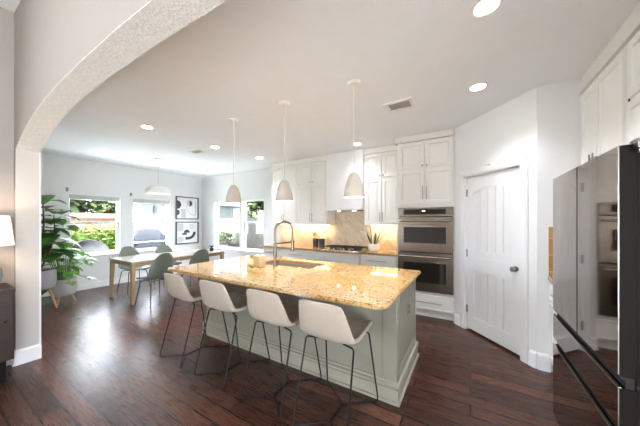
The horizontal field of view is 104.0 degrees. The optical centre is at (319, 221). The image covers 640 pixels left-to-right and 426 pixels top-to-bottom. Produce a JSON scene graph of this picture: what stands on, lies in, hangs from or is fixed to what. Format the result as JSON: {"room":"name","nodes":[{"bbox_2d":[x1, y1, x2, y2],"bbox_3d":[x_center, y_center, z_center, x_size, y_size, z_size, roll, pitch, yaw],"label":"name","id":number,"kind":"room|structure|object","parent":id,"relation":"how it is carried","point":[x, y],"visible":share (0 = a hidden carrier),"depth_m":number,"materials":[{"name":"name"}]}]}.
{"room":"kitchen","nodes":[
{"label":"kitchen","id":0,"kind":"room"},
{"bbox_2d":[0,7,13,365],"bbox_3d":[-4.414,-0.360,0.479,0.140,3.600,4.875,0,0,31],"label":"wall","id":1,"kind":"structure","parent":0,"point":[6,17],"depth_m":2.50,"materials":[{"name":"paint"}]},
{"bbox_2d":[0,0,20,12],"bbox_3d":[-1.579,-2.185,-1.122,6.750,0.150,5.050,0,0,31],"label":"ceiling","id":2,"kind":"structure","parent":0,"point":[10,5],"depth_m":2.43,"materials":[{"name":"paint"}]},
{"bbox_2d":[14,0,149,348],"bbox_3d":[-1.590,-0.360,1.722,9.700,3.600,0.165,0,0,31],"label":"wall","id":3,"kind":"structure","parent":0,"point":[51,37],"depth_m":1.93,"materials":[{"name":"paint"}]},
{"bbox_2d":[11,349,15,366],"bbox_3d":[-3.070,1.365,2.502,0.080,0.150,0.022,0,0,31],"label":"baseboard","id":4,"kind":"structure","parent":3,"relation":"attached to","point":[13,362],"depth_m":2.49,"materials":[{"name":"paint"}]},
{"bbox_2d":[15,149,38,350],"bbox_3d":[-3.005,0.283,2.569,0.004,2.014,0.160,0,0,31],"label":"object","id":5,"kind":"structure","parent":3,"relation":"attached to","point":[26,162],"depth_m":2.56,"materials":[{"name":"paint"}]},
{"bbox_2d":[14,343,41,366],"bbox_3d":[-2.995,1.365,2.567,0.022,0.150,0.185,0,0,31],"label":"baseboard","id":6,"kind":"object","parent":3,"relation":"attached to","point":[34,352],"visible":0.97,"depth_m":2.56,"materials":[{"name":"paint"}]},
{"bbox_2d":[39,153,40,343],"bbox_3d":[-2.961,0.282,2.645,0.009,2.015,0.014,0,0,31],"label":"trim","id":7,"kind":"structure","parent":3,"relation":"attached to","point":[39,153],"depth_m":2.64,"materials":[{"name":"paint"}]},
{"bbox_2d":[16,0,226,152],"bbox_3d":[-0.797,-0.869,1.247,5.150,0.292,0.168,0,0,31],"label":"archway","id":8,"kind":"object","parent":3,"relation":"attached to","point":[156,21],"depth_m":1.51,"materials":[{"name":"paint"}]},
{"bbox_2d":[40,152,201,283],"bbox_3d":[-4.673,0.060,5.969,0.160,2.760,4.220,0,0,31],"label":"wall","id":9,"kind":"structure","parent":0,"point":[58,172],"depth_m":5.61,"materials":[{"name":"paint"}]},
{"bbox_2d":[66,192,120,261],"bbox_3d":[-4.928,0.107,5.492,0.195,1.435,0.980,0,0,31],"label":"window","id":10,"kind":"structure","parent":9,"relation":"in","point":[106,254],"depth_m":5.66,"materials":[{"name":"paint"}]},
{"bbox_2d":[69,192,119,201],"bbox_3d":[-4.921,-0.530,5.489,0.050,0.136,0.872,0,0,31],"label":"window blind","id":11,"kind":"object","parent":10,"relation":"attached to","point":[80,196],"visible":1,"depth_m":5.44,"materials":[{"name":"paint"}]},
{"bbox_2d":[41,272,175,296],"bbox_3d":[-4.595,1.370,5.923,0.022,0.140,3.920,0,0,31],"label":"baseboard","id":12,"kind":"structure","parent":9,"relation":"attached to","point":[83,286],"depth_m":5.52,"materials":[{"name":"paint"}]},
{"bbox_2d":[132,196,172,254],"bbox_3d":[-4.351,0.107,6.452,0.195,1.435,0.980,0,0,31],"label":"window","id":13,"kind":"structure","parent":9,"relation":"in","point":[141,251],"depth_m":6.47,"materials":[{"name":"paint"}]},
{"bbox_2d":[133,197,168,204],"bbox_3d":[-4.344,-0.530,6.449,0.050,0.136,0.872,0,0,31],"label":"window blind","id":14,"kind":"object","parent":13,"relation":"attached to","point":[135,199],"visible":0.93,"depth_m":6.41,"materials":[{"name":"paint"}]},
{"bbox_2d":[176,196,198,218],"bbox_3d":[-3.816,-0.384,7.204,0.033,0.647,0.668,0,0,31],"label":"framed art","id":15,"kind":"object","parent":9,"relation":"attached to","point":[186,207],"visible":1,"depth_m":7.21,"materials":[{"name":"paper"}]},
{"bbox_2d":[176,222,198,244],"bbox_3d":[-3.816,0.323,7.204,0.033,0.635,0.668,0,0,31],"label":"framed art","id":16,"kind":"object","parent":9,"relation":"attached to","point":[186,232],"visible":1,"depth_m":7.21,"materials":[{"name":"paper"}]},
{"bbox_2d":[202,168,280,260],"bbox_3d":[0.046,0.060,5.514,8.400,2.760,0.160,0,0,31],"label":"wall","id":17,"kind":"structure","parent":0,"point":[256,184],"depth_m":6.74,"materials":[{"name":"paint"}]},
{"bbox_2d":[214,201,239,253],"bbox_3d":[-2.604,0.142,7.074,1.170,1.445,0.195,0,0,31],"label":"window","id":18,"kind":"structure","parent":17,"relation":"in","point":[216,204],"depth_m":7.31,"materials":[{"name":"paint"}]},
{"bbox_2d":[239,199,263,254],"bbox_3d":[-1.734,0.142,6.551,0.900,1.445,0.195,0,0,31],"label":"window","id":19,"kind":"structure","parent":17,"relation":"in","point":[244,250],"depth_m":6.72,"materials":[{"name":"paint"}]},
{"bbox_2d":[272,165,297,224],"bbox_3d":[-0.727,-0.575,5.659,0.725,1.280,0.383,0,0,31],"label":"upper cabinet","id":20,"kind":"object","parent":17,"relation":"attached to","point":[288,211],"visible":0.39,"depth_m":5.50,"materials":[{"name":"paint"}]},
{"bbox_2d":[270,155,325,168],"bbox_3d":[-0.407,-1.267,5.483,1.485,0.104,0.356,0,0,31],"label":"trim","id":21,"kind":"structure","parent":20,"relation":"on","point":[318,158],"depth_m":5.29,"materials":[{"name":"paint"}]},
{"bbox_2d":[281,225,334,245],"bbox_3d":[-0.313,0.296,5.627,1.468,0.460,0.014,0,0,31],"label":"backsplash","id":22,"kind":"structure","parent":17,"relation":"attached to","point":[303,234],"depth_m":5.60,"materials":[{"name":"tile"}]},
{"bbox_2d":[298,161,334,224],"bbox_3d":[-0.097,-0.575,5.280,0.735,1.280,0.383,0,0,31],"label":"upper cabinet","id":23,"kind":"object","parent":17,"relation":"attached to","point":[311,176],"visible":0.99,"depth_m":5.13,"materials":[{"name":"paint"}]},
{"bbox_2d":[326,149,363,211],"bbox_3d":[0.544,-0.758,4.880,0.767,1.119,0.410,0,0,31],"label":"range hood","id":24,"kind":"object","parent":17,"relation":"attached to","point":[340,165],"visible":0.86,"depth_m":4.74,"materials":[{"name":"paint"}]},
{"bbox_2d":[335,211,369,247],"bbox_3d":[0.646,0.155,5.050,0.770,0.741,0.014,0,0,31],"label":"backsplash","id":25,"kind":"structure","parent":17,"relation":"attached to","point":[350,229],"depth_m":5.05,"materials":[{"name":"stone"}]},
{"bbox_2d":[364,150,396,224],"bbox_3d":[1.163,-0.575,4.523,0.655,1.280,0.383,0,0,31],"label":"upper cabinet","id":26,"kind":"object","parent":17,"relation":"attached to","point":[380,169],"visible":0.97,"depth_m":4.40,"materials":[{"name":"paint"}]},
{"bbox_2d":[364,144,396,154],"bbox_3d":[1.168,-1.267,4.536,0.660,0.104,0.356,0,0,31],"label":"trim","id":27,"kind":"structure","parent":26,"relation":"on","point":[388,148],"depth_m":4.39,"materials":[{"name":"paint"}]},
{"bbox_2d":[370,225,396,249],"bbox_3d":[1.259,0.296,4.682,0.659,0.460,0.014,0,0,31],"label":"backsplash","id":28,"kind":"structure","parent":17,"relation":"attached to","point":[388,241],"depth_m":4.68,"materials":[{"name":"tile"}]},
{"bbox_2d":[0,273,558,425],"bbox_3d":[-1.800,1.500,1.373,9.700,0.120,9.100,0,0,31],"label":"floor","id":29,"kind":"structure","parent":0,"point":[101,363],"depth_m":2.25,"materials":[{"name":"brown wood"}]},
{"bbox_2d":[0,283,15,382],"bbox_3d":[-3.387,1.024,1.624,0.430,0.832,1.755,0,0,31],"label":"sideboard","id":30,"kind":"object","parent":29,"relation":"on","point":[6,290],"visible":1,"depth_m":2.23,"materials":[{"name":"brown wood"}]},
{"bbox_2d":[0,215,14,281],"bbox_3d":[-3.020,0.276,2.264,0.330,0.665,0.330,0,0,31],"label":"table lamp","id":31,"kind":"object","parent":30,"relation":"on","point":[6,231],"visible":1,"depth_m":2.29,"materials":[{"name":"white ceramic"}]},
{"bbox_2d":[41,195,82,307],"bbox_3d":[-4.387,0.506,4.029,0.825,1.873,0.794,0,0,31],"label":"fig","id":32,"kind":"object","parent":29,"relation":"on","point":[48,275],"visible":0.61,"depth_m":4.02,"materials":[{"name":"plant"}]},
{"bbox_2d":[41,268,56,290],"bbox_3d":[-4.501,0.940,4.023,0.370,0.320,0.370,0,0,31],"label":"pot","id":33,"kind":"object","parent":32,"relation":"attached to","point":[48,275],"depth_m":3.99,"materials":[{"name":"grey ceramic"}]},
{"bbox_2d":[41,243,99,304],"bbox_3d":[-4.570,0.917,4.440,1.001,1.054,0.926,0,0,4],"label":"philodendron","id":34,"kind":"object","parent":29,"relation":"on","point":[67,283],"visible":0.73,"depth_m":4.37,"materials":[{"name":"green plant"}]},
{"bbox_2d":[48,276,77,296],"bbox_3d":[-4.562,1.160,4.445,0.370,0.300,0.370,0,0,31],"label":"pot","id":35,"kind":"object","parent":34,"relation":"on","point":[61,289],"depth_m":4.34,"materials":[{"name":"white ceramic"}]},
{"bbox_2d":[117,246,149,293],"bbox_3d":[-3.930,0.989,5.276,0.516,0.906,0.461,0,0,28],"label":"dining chair","id":36,"kind":"object","parent":29,"relation":"on","point":[128,250],"visible":0.65,"depth_m":5.31,"materials":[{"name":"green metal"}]},
{"bbox_2d":[134,253,175,308],"bbox_3d":[-2.870,0.989,4.376,0.516,0.906,0.461,0,0,24],"label":"dining chair","id":37,"kind":"object","parent":29,"relation":"on","point":[160,265],"visible":0.88,"depth_m":4.25,"materials":[{"name":"green plastic"}]},
{"bbox_2d":[109,249,224,304],"bbox_3d":[-3.127,1.065,5.320,0.920,0.750,1.900,0,0,31],"label":"dining table","id":38,"kind":"object","parent":29,"relation":"on","point":[133,261],"visible":0.71,"depth_m":4.73,"materials":[{"name":"wood"}]},
{"bbox_2d":[154,244,181,285],"bbox_3d":[-3.569,0.989,5.878,0.516,0.906,0.461,0,0,31],"label":"dining chair","id":39,"kind":"object","parent":29,"relation":"on","point":[160,248],"visible":0.44,"depth_m":5.97,"materials":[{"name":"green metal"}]},
{"bbox_2d":[160,273,229,368],"bbox_3d":[-1.381,0.987,2.773,0.473,0.904,0.554,0,0,33],"label":"bar stool","id":40,"kind":"object","parent":29,"relation":"on","point":[176,286],"visible":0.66,"depth_m":2.58,"materials":[{"name":"plastic"}]},
{"bbox_2d":[182,249,208,286],"bbox_3d":[-2.496,0.989,4.998,0.516,0.906,0.461,0,0,34],"label":"dining chair","id":41,"kind":"object","parent":29,"relation":"on","point":[202,255],"visible":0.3,"depth_m":4.84,"materials":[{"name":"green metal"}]},
{"bbox_2d":[194,280,269,389],"bbox_3d":[-0.858,0.987,2.465,0.473,0.904,0.554,0,0,30],"label":"bar stool","id":42,"kind":"object","parent":29,"relation":"on","point":[214,295],"visible":0.87,"depth_m":2.27,"materials":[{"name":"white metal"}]},
{"bbox_2d":[263,247,278,256],"bbox_3d":[-0.920,0.999,5.595,0.440,0.882,0.655,0,0,31],"label":"base cabinet","id":43,"kind":"object","parent":29,"relation":"on","point":[267,251],"visible":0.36,"depth_m":5.36,"materials":[{"name":"paint"}]},
{"bbox_2d":[241,289,321,417],"bbox_3d":[-0.326,0.987,2.156,0.473,0.904,0.554,0,0,31],"label":"bar stool","id":44,"kind":"object","parent":29,"relation":"on","point":[266,307],"visible":0.87,"depth_m":1.96,"materials":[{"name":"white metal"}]},
{"bbox_2d":[279,248,315,260],"bbox_3d":[-0.315,0.999,5.232,0.960,0.882,0.655,0,0,31],"label":"base cabinet","id":45,"kind":"object","parent":29,"relation":"on","point":[285,253],"visible":0.27,"depth_m":4.96,"materials":[{"name":"paint"}]},
{"bbox_2d":[202,279,418,406],"bbox_3d":[-0.226,0.999,2.953,2.490,0.882,0.880,0,0,31],"label":"kitchen island","id":46,"kind":"object","parent":29,"relation":"on","point":[394,344],"visible":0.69,"depth_m":2.27,"materials":[{"name":"paint"}]},
{"bbox_2d":[168,255,420,309],"bbox_3d":[-0.335,0.542,2.748,2.505,0.032,1.343,0,0,31],"label":"island countertop","id":47,"kind":"structure","parent":46,"relation":"on","point":[371,287],"depth_m":2.35,"materials":[{"name":"beige stone"}]},
{"bbox_2d":[253,255,265,266],"bbox_3d":[-0.706,0.455,2.921,0.100,0.142,0.100,0,0,31],"label":"candle","id":48,"kind":"object","parent":47,"relation":"on","point":[258,260],"visible":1,"depth_m":2.89,"materials":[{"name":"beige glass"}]},
{"bbox_2d":[273,220,294,266],"bbox_3d":[-0.422,0.253,2.980,0.286,0.546,0.103,0,0,-33],"label":"faucet","id":49,"kind":"object","parent":47,"relation":"on","point":[275,260],"visible":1,"depth_m":2.93,"materials":[{"name":"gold metal"}]},
{"bbox_2d":[268,261,318,268],"bbox_3d":[-0.342,0.665,3.139,0.800,0.210,0.390,0,0,31],"label":"sink","id":50,"kind":"object","parent":47,"relation":"in","point":[279,262],"visible":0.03,"depth_m":3.34,"materials":[{"name":"metal"}]},
{"bbox_2d":[292,300,377,425],"bbox_3d":[0.124,0.987,1.880,0.473,0.904,0.554,0,0,31],"label":"bar stool","id":51,"kind":"object","parent":29,"relation":"on","point":[329,322],"visible":1,"depth_m":1.69,"materials":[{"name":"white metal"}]},
{"bbox_2d":[316,251,359,264],"bbox_3d":[0.441,0.999,4.734,0.840,0.882,0.730,0,0,31],"label":"base cabinet","id":52,"kind":"object","parent":29,"relation":"on","point":[320,256],"visible":0.07,"depth_m":4.42,"materials":[{"name":"paint"}]},
{"bbox_2d":[261,244,396,256],"bbox_3d":[0.100,0.541,4.956,2.926,0.030,0.710,0,0,31],"label":"countertop","id":53,"kind":"structure","parent":52,"relation":"on","point":[382,252],"depth_m":4.53,"materials":[{"name":"beige stone"}]},
{"bbox_2d":[313,238,318,246],"bbox_3d":[-0.091,0.441,5.246,0.124,0.170,0.124,0,0,31],"label":"canister","id":54,"kind":"object","parent":53,"relation":"on","point":[316,240],"visible":1,"depth_m":5.20,"materials":[{"name":"ceramic"}]},
{"bbox_2d":[319,238,324,246],"bbox_3d":[0.038,0.440,5.169,0.130,0.172,0.130,0,0,31],"label":"canister","id":55,"kind":"object","parent":53,"relation":"on","point":[321,240],"visible":0.9,"depth_m":5.12,"materials":[{"name":"ceramic"}]},
{"bbox_2d":[319,245,366,251],"bbox_3d":[0.442,0.499,4.716,0.800,0.054,0.520,0,0,31],"label":"gas cooktop","id":56,"kind":"object","parent":53,"relation":"in","point":[328,247],"visible":1,"depth_m":4.62,"materials":[{"name":"metal"}]},
{"bbox_2d":[366,227,384,250],"bbox_3d":[0.980,0.311,4.502,0.375,0.430,0.229,0,0,31],"label":"snake plant","id":57,"kind":"object","parent":53,"relation":"on","point":[374,246],"visible":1,"depth_m":4.47,"materials":[{"name":"green plant"}]},
{"bbox_2d":[360,254,396,267],"bbox_3d":[1.095,0.999,4.385,0.630,0.882,0.655,0,0,31],"label":"base cabinet","id":58,"kind":"object","parent":29,"relation":"on","point":[369,260],"visible":0.27,"depth_m":4.12,"materials":[{"name":"paint"}]},
{"bbox_2d":[397,136,454,320],"bbox_3d":[1.720,0.105,4.018,0.810,2.670,0.670,0,0,31],"label":"tall cabinet","id":59,"kind":"object","parent":29,"relation":"on","point":[426,168],"visible":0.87,"depth_m":3.74,"materials":[{"name":"paint"}]},
{"bbox_2d":[394,128,454,145],"bbox_3d":[1.709,-1.272,4.029,0.840,0.094,0.668,0,0,31],"label":"trim","id":60,"kind":"structure","parent":59,"relation":"on","point":[449,132],"depth_m":3.73,"materials":[{"name":"paint"}]},
{"bbox_2d":[398,207,453,294],"bbox_3d":[1.628,0.417,3.853,0.772,1.255,0.378,0,0,31],"label":"double oven","id":61,"kind":"object","parent":59,"relation":"in","point":[425,235],"visible":0.96,"depth_m":3.71,"materials":[{"name":"silver metal"}]},
{"bbox_2d":[549,282,556,364],"bbox_3d":[2.244,0.999,1.933,0.635,0.882,0.755,0,0,31],"label":"base cabinet","id":62,"kind":"object","parent":29,"relation":"on","point":[552,311],"visible":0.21,"depth_m":2.34,"materials":[{"name":"paint"}]},
{"bbox_2d":[553,138,639,425],"bbox_3d":[1.752,0.557,1.217,0.721,1.765,0.965,0,0,31],"label":"refrigerator","id":63,"kind":"object","parent":29,"relation":"on","point":[596,203],"visible":1,"depth_m":1.17,"materials":[{"name":"metal"}]},
{"bbox_2d":[41,0,639,177],"bbox_3d":[-0.516,-1.470,3.559,9.750,0.300,4.070,0,0,31],"label":"ceiling","id":64,"kind":"structure","parent":0,"point":[240,59],"depth_m":2.26,"materials":[{"name":"paint"}]},
{"bbox_2d":[139,125,154,129],"bbox_3d":[-2.416,-1.317,3.493,0.176,0.007,0.176,0,0,31],"label":"recessed light","id":65,"kind":"object","parent":64,"relation":"in","point":[141,126],"visible":1,"depth_m":3.50,"materials":[{"name":"white plastic"}]},
{"bbox_2d":[145,158,170,194],"bbox_3d":[-3.386,-0.950,5.237,0.450,0.740,0.450,0,0,31],"label":"pendant lamp","id":66,"kind":"object","parent":64,"relation":"hanging from","point":[156,190],"visible":1,"depth_m":5.13,"materials":[{"name":"white metal"}]},
{"bbox_2d":[187,148,207,153],"bbox_3d":[-2.305,-1.315,4.687,0.340,0.010,0.200,0,0,31],"label":"ceiling vent","id":67,"kind":"object","parent":64,"relation":"in","point":[195,151],"visible":1,"depth_m":4.68,"materials":[{"name":"white metal"}]},
{"bbox_2d":[226,118,241,203],"bbox_3d":[-1.120,-0.777,3.239,0.196,1.085,0.196,0,0,31],"label":"pendant lamp","id":68,"kind":"object","parent":64,"relation":"hanging from","point":[233,196],"visible":1,"depth_m":3.19,"materials":[{"name":"white ceramic"}]},
{"bbox_2d":[276,101,292,201],"bbox_3d":[-0.396,-0.774,2.787,0.196,1.092,0.196,0,0,31],"label":"pendant lamp","id":69,"kind":"object","parent":64,"relation":"hanging from","point":[284,192],"visible":1,"depth_m":2.74,"materials":[{"name":"white ceramic"}]},
{"bbox_2d":[344,79,363,197],"bbox_3d":[0.323,-0.775,2.373,0.196,1.090,0.196,0,0,31],"label":"pendant lamp","id":70,"kind":"object","parent":64,"relation":"hanging from","point":[354,188],"visible":1,"depth_m":2.31,"materials":[{"name":"white metal"}]},
{"bbox_2d":[382,97,416,112],"bbox_3d":[0.906,-1.315,2.839,0.320,0.010,0.260,0,0,31],"label":"ceiling vent","id":71,"kind":"object","parent":64,"relation":"in","point":[407,103],"visible":1,"depth_m":2.83,"materials":[{"name":"white metal"}]},
{"bbox_2d":[468,82,488,91],"bbox_3d":[1.549,-1.317,2.452,0.176,0.007,0.176,0,0,31],"label":"recessed light","id":72,"kind":"object","parent":64,"relation":"in","point":[479,86],"visible":1,"depth_m":2.44,"materials":[{"name":"white plastic"}]},
{"bbox_2d":[470,0,503,18],"bbox_3d":[1.020,-1.317,1.533,0.176,0.007,0.176,0,0,31],"label":"recessed light","id":73,"kind":"object","parent":64,"relation":"in","point":[481,8],"visible":1,"depth_m":1.54,"materials":[{"name":"white plastic"}]},
{"bbox_2d":[455,87,536,351],"bbox_3d":[2.075,0.060,3.010,0.110,2.760,1.120,0,0,-11],"label":"wall","id":74,"kind":"structure","parent":0,"point":[508,131],"depth_m":2.78,"materials":[{"name":"paint"}]},
{"bbox_2d":[454,313,459,325],"bbox_3d":[1.916,1.370,3.496,0.022,0.140,0.105,0,0,-11],"label":"baseboard","id":75,"kind":"structure","parent":74,"relation":"attached to","point":[456,316],"depth_m":3.49,"materials":[{"name":"paint"}]},
{"bbox_2d":[466,167,519,354],"bbox_3d":[2.028,0.417,2.991,0.101,1.996,0.767,0,0,-11],"label":"pantry door","id":76,"kind":"structure","parent":74,"relation":"in","point":[493,199],"depth_m":2.95,"materials":[{"name":"paint"}]},
{"bbox_2d":[460,155,528,363],"bbox_3d":[2.067,0.385,2.990,0.133,2.110,0.925,0,0,-11],"label":"trim","id":77,"kind":"structure","parent":74,"relation":"attached to","point":[522,162],"depth_m":2.59,"materials":[{"name":"paint"}]},
{"bbox_2d":[537,77,581,371],"bbox_3d":[2.447,0.060,2.314,0.689,2.760,0.100,0,0,31],"label":"wall","id":78,"kind":"structure","parent":0,"point":[558,104],"depth_m":2.41,"materials":[{"name":"paint"}]},
{"bbox_2d":[528,349,550,372],"bbox_3d":[2.149,1.360,2.453,0.162,0.160,0.075,0,0,31],"label":"baseboard","id":79,"kind":"structure","parent":78,"relation":"attached to","point":[543,362],"depth_m":2.43,"materials":[{"name":"paint"}]},
{"bbox_2d":[548,227,552,276],"bbox_3d":[2.453,0.289,2.244,0.604,0.474,0.013,0,0,31],"label":"backsplash","id":80,"kind":"structure","parent":78,"relation":"attached to","point":[550,229],"depth_m":2.39,"materials":[{"name":"beige tile"}]},
{"bbox_3d":[2.531,0.060,1.640,0.150,2.760,3.920,0,0,31],"label":"wall","id":81,"kind":"structure","parent":0,"visible":0},
{"bbox_2d":[580,45,627,164],"bbox_3d":[2.332,-0.555,1.871,0.421,1.210,0.770,0,0,31],"label":"upper cabinet","id":82,"kind":"object","parent":81,"relation":"attached to","point":[603,104],"visible":0.42,"depth_m":1.86,"materials":[{"name":"paint"}]},
{"bbox_2d":[626,30,639,144],"bbox_3d":[1.891,-0.760,1.136,0.421,0.800,0.939,0,0,31],"label":"upper cabinet","id":83,"kind":"object","parent":81,"relation":"attached to","point":[633,46],"visible":0.86,"depth_m":1.55,"materials":[{"name":"paint"}]},
{"bbox_2d":[579,3,639,94],"bbox_3d":[1.927,-1.240,1.170,0.399,0.159,2.391,0,0,31],"label":"trim","id":84,"kind":"structure","parent":83,"relation":"on","point":[630,27],"depth_m":1.75,"materials":[{"name":"paint"}]},
{"label":"outside","id":85,"kind":"structure","parent":0,"visible":0},
{"bbox_3d":[-4.624,1.690,9.778,42.000,0.200,40.000,0,0,31],"label":"lawn","id":86,"kind":"structure","parent":85,"visible":0},
{"bbox_2d":[70,199,78,212],"bbox_3d":[-16.000,-1.239,14.552,3.506,5.665,3.334,0,0,31],"label":"tree","id":87,"kind":"object","parent":86,"relation":"on","point":[73,207],"visible":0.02,"depth_m":15.23,"materials":[{"name":"green plant"}]},
{"bbox_2d":[70,199,88,212],"bbox_3d":[-18.148,-1.808,17.612,3.491,6.801,3.485,0,0,31],"label":"tree","id":88,"kind":"object","parent":86,"relation":"on","point":[81,209],"visible":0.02,"depth_m":17.75,"materials":[{"name":"green plant"}]},
{"bbox_2d":[70,213,115,233],"bbox_3d":[-14.124,0.519,13.736,0.062,2.042,15.000,0,0,31],"label":"wooden fence","id":89,"kind":"object","parent":86,"relation":"on","point":[87,217],"visible":0.11,"depth_m":14.86,"materials":[{"name":"brown wood"}]},
{"bbox_2d":[71,221,115,248],"bbox_3d":[-13.950,0.806,11.585,1.904,2.083,11.823,0,0,31],"label":"hedge","id":90,"kind":"object","parent":86,"relation":"on","point":[109,239],"visible":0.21,"depth_m":13.85,"materials":[{"name":"green plant"}]},
{"bbox_2d":[80,200,115,213],"bbox_3d":[-14.327,-0.996,17.300,3.291,5.180,3.244,0,0,-32],"label":"tree","id":91,"kind":"object","parent":86,"relation":"on","point":[106,207],"visible":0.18,"depth_m":16.32,"materials":[{"name":"green plant"}]},
{"bbox_2d":[111,201,239,232],"bbox_3d":[-8.364,0.220,15.642,2.950,2.740,6.600,0,0,31],"label":"building","id":92,"kind":"structure","parent":86,"relation":"on","point":[142,212],"depth_m":12.93,"materials":[{"name":"white"}]},
{"bbox_2d":[163,218,263,248],"bbox_3d":[-1.408,0.699,8.918,15.600,1.682,0.062,0,0,31],"label":"wooden fence","id":93,"kind":"object","parent":86,"relation":"on","point":[254,232],"visible":0.08,"depth_m":9.70,"materials":[{"name":"white wood"}]},
{"bbox_2d":[238,201,263,217],"bbox_3d":[-2.304,-0.549,12.186,3.428,4.287,3.256,0,0,31],"label":"tree","id":94,"kind":"object","parent":86,"relation":"on","point":[256,208],"visible":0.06,"depth_m":11.25,"materials":[{"name":"green plant"}]},
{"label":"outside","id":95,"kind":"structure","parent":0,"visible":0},
{"bbox_3d":[-2.770,1.570,5.777,13.700,0.040,6.650,0,0,31],"label":"patio","id":96,"kind":"object","parent":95,"visible":0},
{"bbox_2d":[71,240,109,253],"bbox_3d":[-6.473,1.059,7.062,0.590,1.070,0.840,0,0,31],"label":"patio chair","id":97,"kind":"object","parent":96,"relation":"on","point":[89,246],"visible":0.28,"depth_m":7.24,"materials":[{"name":"grey wicker"}]},
{"bbox_2d":[134,228,165,248],"bbox_3d":[-6.202,0.900,8.900,0.874,1.300,1.608,0,0,31],"label":"covered grill","id":98,"kind":"object","parent":96,"relation":"on","point":[146,237],"visible":0.41,"depth_m":8.69,"materials":[{"name":"grey plastic"}]},
{"bbox_2d":[219,231,235,246],"bbox_3d":[-3.700,0.968,9.562,1.261,1.244,0.501,0,0,31],"label":"bush","id":99,"kind":"object","parent":96,"relation":"on","point":[223,236],"visible":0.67,"depth_m":9.39,"materials":[{"name":"plant"}]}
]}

